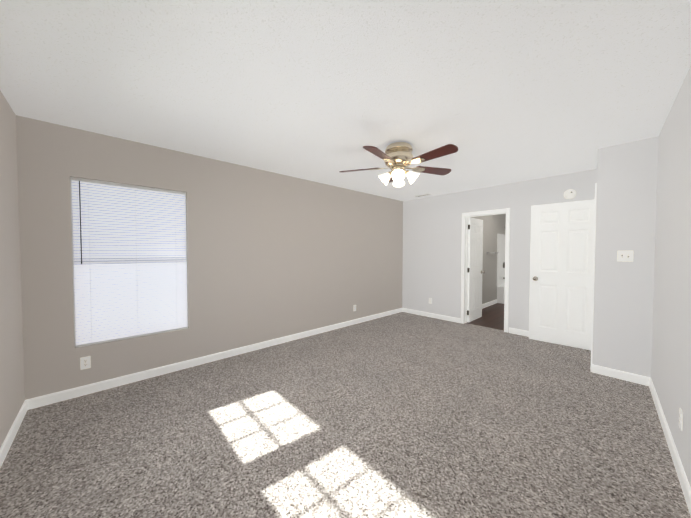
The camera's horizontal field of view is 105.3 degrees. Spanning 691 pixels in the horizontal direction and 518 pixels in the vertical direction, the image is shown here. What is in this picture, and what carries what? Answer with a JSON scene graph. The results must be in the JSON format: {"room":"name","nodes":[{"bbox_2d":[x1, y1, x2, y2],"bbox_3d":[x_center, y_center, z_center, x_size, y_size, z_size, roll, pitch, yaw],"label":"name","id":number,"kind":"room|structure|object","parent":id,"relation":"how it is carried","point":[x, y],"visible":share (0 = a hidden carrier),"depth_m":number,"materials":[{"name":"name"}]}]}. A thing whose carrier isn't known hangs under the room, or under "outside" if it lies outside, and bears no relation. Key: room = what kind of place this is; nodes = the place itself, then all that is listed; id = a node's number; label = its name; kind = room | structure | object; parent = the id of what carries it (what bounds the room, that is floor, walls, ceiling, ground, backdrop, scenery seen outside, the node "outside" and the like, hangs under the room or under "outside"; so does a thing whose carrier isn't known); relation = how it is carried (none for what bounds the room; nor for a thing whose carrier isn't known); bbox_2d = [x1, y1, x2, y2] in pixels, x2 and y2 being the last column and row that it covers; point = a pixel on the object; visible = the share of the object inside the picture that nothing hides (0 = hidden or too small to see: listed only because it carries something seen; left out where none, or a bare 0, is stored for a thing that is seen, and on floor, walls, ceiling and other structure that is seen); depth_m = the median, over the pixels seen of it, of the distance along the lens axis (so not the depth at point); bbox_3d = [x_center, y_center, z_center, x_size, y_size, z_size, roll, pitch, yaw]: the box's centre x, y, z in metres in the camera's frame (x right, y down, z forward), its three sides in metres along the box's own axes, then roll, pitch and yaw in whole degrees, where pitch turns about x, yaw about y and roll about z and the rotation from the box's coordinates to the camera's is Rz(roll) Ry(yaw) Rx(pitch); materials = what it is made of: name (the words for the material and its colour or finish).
{"room":"empty bedroom","nodes":[
{"label":"empty bedroom","id":0,"kind":"room"},
{"bbox_2d":[0,91,24,447],"bbox_3d":[-1.345,0.090,0.624,0.140,2.470,4.190,-1,2,-43],"label":"wall","id":1,"kind":"structure","parent":0,"point":[12,392],"depth_m":1.94,"materials":[{"name":"grey paint"}]},
{"bbox_2d":[0,399,31,467],"bbox_3d":[-1.479,1.274,0.913,0.013,0.088,3.570,-1,2,-43],"label":"baseboard","id":2,"kind":"structure","parent":1,"relation":"attached to","point":[27,405],"depth_m":1.91,"materials":[{"name":"white wood"}]},
{"bbox_2d":[16,115,402,399],"bbox_3d":[-0.767,-0.002,4.111,5.730,2.470,0.140,-1,2,-43],"label":"wall","id":3,"kind":"structure","parent":0,"point":[271,255],"depth_m":3.23,"materials":[{"name":"grey paint"}]},
{"bbox_2d":[80,356,90,369],"bbox_3d":[-2.444,0.977,2.481,0.070,0.115,0.008,-1,2,-43],"label":"electrical outlet","id":4,"kind":"object","parent":3,"relation":"attached to","point":[85,362],"visible":1,"depth_m":2.48,"materials":[{"name":"white plastic"}]},
{"bbox_2d":[70,177,187,346],"bbox_3d":[-2.221,0.028,2.797,0.930,1.580,0.070,-1,2,-43],"label":"window","id":5,"kind":"structure","parent":3,"relation":"in","point":[73,262],"depth_m":2.46,"materials":[{"name":"white plastic"}]},
{"bbox_2d":[71,177,187,347],"bbox_3d":[-2.175,0.028,2.747,0.918,1.574,0.042,-1,2,-43],"label":"window blinds","id":6,"kind":"object","parent":5,"relation":"attached to","point":[130,266],"visible":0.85,"depth_m":2.70,"materials":[{"name":"white plastic"}]},
{"bbox_2d":[31,308,403,408],"bbox_3d":[-0.715,1.190,4.087,5.450,0.088,0.013,-1,2,-43],"label":"baseboard","id":7,"kind":"structure","parent":3,"relation":"attached to","point":[43,400],"depth_m":2.98,"materials":[{"name":"white wood"}]},
{"bbox_2d":[0,312,690,517],"bbox_3d":[0.904,1.342,2.293,5.660,0.120,5.130,-1,2,-43],"label":"floor carpet","id":8,"kind":"object","parent":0,"point":[403,415],"visible":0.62,"depth_m":1.90,"materials":[{"name":"grey carpet"}]},
{"bbox_2d":[0,0,690,200],"bbox_3d":[2.187,-1.279,3.413,9.160,0.120,5.130,-1,2,-43],"label":"ceiling","id":9,"kind":"structure","parent":0,"point":[498,92],"depth_m":1.72,"materials":[{"name":"white paint"}]},
{"bbox_2d":[339,142,457,186],"bbox_3d":[0.581,-1.000,2.787,1.268,0.404,1.249,-1,2,-43],"label":"ceiling fan","id":10,"kind":"object","parent":9,"relation":"hanging from","point":[397,158],"visible":1,"depth_m":2.71,"materials":[{"name":"brown wood"}]},
{"bbox_2d":[413,193,432,196],"bbox_3d":[1.538,-1.265,5.247,0.160,0.006,0.360,-1,2,-43],"label":"ceiling vent","id":11,"kind":"object","parent":9,"relation":"in","point":[427,194],"visible":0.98,"depth_m":5.25,"materials":[{"name":"white plastic"}]},
{"bbox_2d":[467,303,503,329],"bbox_3d":[3.922,1.251,5.772,3.500,0.116,1.930,-1,2,-43],"label":"floor","id":12,"kind":"structure","parent":0,"point":[492,316],"depth_m":5.34,"materials":[{"name":"brown wood"}]},
{"bbox_2d":[497,227,505,303],"bbox_3d":[4.762,0.152,6.608,0.807,2.028,1.517,-1,2,-43],"label":"bathtub","id":13,"kind":"object","parent":12,"relation":"on","point":[500,266],"visible":0.23,"depth_m":7.01,"materials":[{"name":"white plastic"}]},
{"bbox_2d":[471,214,505,303],"bbox_3d":[3.340,-0.064,6.417,3.430,2.470,0.140,-1,2,-43],"label":"wall","id":14,"kind":"structure","parent":0,"point":[494,226],"depth_m":6.58,"materials":[{"name":"grey paint"}]},
{"bbox_2d":[460,299,496,318],"bbox_3d":[3.054,1.131,6.080,2.510,0.100,0.013,-1,2,-43],"label":"baseboard","id":15,"kind":"structure","parent":14,"relation":"attached to","point":[490,303],"depth_m":6.56,"materials":[{"name":"white wood"}]},
{"bbox_2d":[402,169,596,332],"bbox_3d":[3.026,-0.003,4.130,0.140,2.470,4.990,-1,2,-43],"label":"wall","id":16,"kind":"structure","parent":0,"point":[432,238],"depth_m":4.99,"materials":[{"name":"grey paint"}]},
{"bbox_2d":[404,308,460,322],"bbox_3d":[1.732,1.154,5.445,0.013,0.088,1.286,-1,2,-43],"label":"baseboard","id":17,"kind":"structure","parent":16,"relation":"attached to","point":[432,315],"depth_m":5.37,"materials":[{"name":"white wood"}]},
{"bbox_2d":[467,217,484,321],"bbox_3d":[2.565,0.204,5.226,0.681,1.990,0.175,-1,2,-43],"label":"bathroom door","id":18,"kind":"structure","parent":16,"relation":"in","point":[475,262],"depth_m":5.17,"materials":[{"name":"white wood"}]},
{"bbox_2d":[461,208,509,332],"bbox_3d":[2.494,0.185,4.709,0.172,2.063,0.783,-1,2,-43],"label":"door frame","id":19,"kind":"structure","parent":16,"relation":"attached to","point":[464,272],"depth_m":4.87,"materials":[{"name":"white wood"}]},
{"bbox_2d":[509,328,528,336],"bbox_3d":[3.084,1.193,3.987,0.013,0.088,1.076,-1,2,-43],"label":"baseboard","id":20,"kind":"structure","parent":16,"relation":"attached to","point":[511,330],"depth_m":4.27,"materials":[{"name":"white wood"}]},
{"bbox_2d":[564,189,575,198],"bbox_3d":[3.209,-0.929,3.777,0.038,0.140,0.140,-1,2,-43],"label":"smoke detector","id":21,"kind":"object","parent":16,"relation":"attached to","point":[570,194],"visible":1,"depth_m":3.77,"materials":[{"name":"white plastic"}]},
{"bbox_2d":[590,183,596,367],"bbox_3d":[3.112,0.203,3.264,0.911,2.105,0.016,-1,2,-43],"label":"door frame","id":22,"kind":"structure","parent":16,"relation":"attached to","point":[593,272],"depth_m":2.95,"materials":[{"name":"white wood"}]},
{"bbox_2d":[592,136,657,377],"bbox_3d":[3.715,0.038,2.587,0.950,2.470,1.790,-1,2,-43],"label":"wall bump-out","id":23,"kind":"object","parent":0,"point":[626,195],"visible":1,"depth_m":2.75,"materials":[{"name":"grey paint"}]},
{"bbox_2d":[529,199,594,349],"bbox_3d":[3.088,0.215,3.756,0.175,2.030,0.774,-1,2,-43],"label":"entry door","id":24,"kind":"structure","parent":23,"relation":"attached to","point":[561,270],"depth_m":3.76,"materials":[{"name":"white wood"}]},
{"bbox_2d":[590,363,647,384],"bbox_3d":[2.895,1.224,2.815,0.042,0.088,0.413,-1,2,-43],"label":"baseboard","id":25,"kind":"structure","parent":23,"relation":"attached to","point":[639,379],"depth_m":2.79,"materials":[{"name":"white wood"}]},
{"bbox_2d":[617,250,633,261],"bbox_3d":[2.907,-0.031,2.743,0.019,0.115,0.116,-1,2,-43],"label":"switch plate","id":26,"kind":"object","parent":23,"relation":"attached to","point":[625,256],"visible":1,"depth_m":2.75,"materials":[{"name":"white plastic"}]},
{"bbox_2d":[651,66,690,487],"bbox_3d":[1.591,0.084,0.871,4.500,2.470,0.560,-1,2,-43],"label":"wall","id":27,"kind":"structure","parent":0,"point":[671,358],"depth_m":1.83,"materials":[{"name":"grey paint"}]},
{"bbox_2d":[644,377,690,515],"bbox_3d":[1.465,1.271,1.037,4.501,0.088,0.215,-1,2,-43],"label":"baseboard","id":28,"kind":"structure","parent":27,"relation":"attached to","point":[682,477],"depth_m":1.71,"materials":[{"name":"white wood"}]},
{"bbox_2d":[679,408,682,430],"bbox_3d":[2.029,0.970,1.598,0.070,0.115,0.010,-1,2,-43],"label":"electrical outlet","id":29,"kind":"object","parent":27,"relation":"attached to","point":[680,418],"visible":1,"depth_m":1.59,"materials":[{"name":"white plastic"}]}
]}

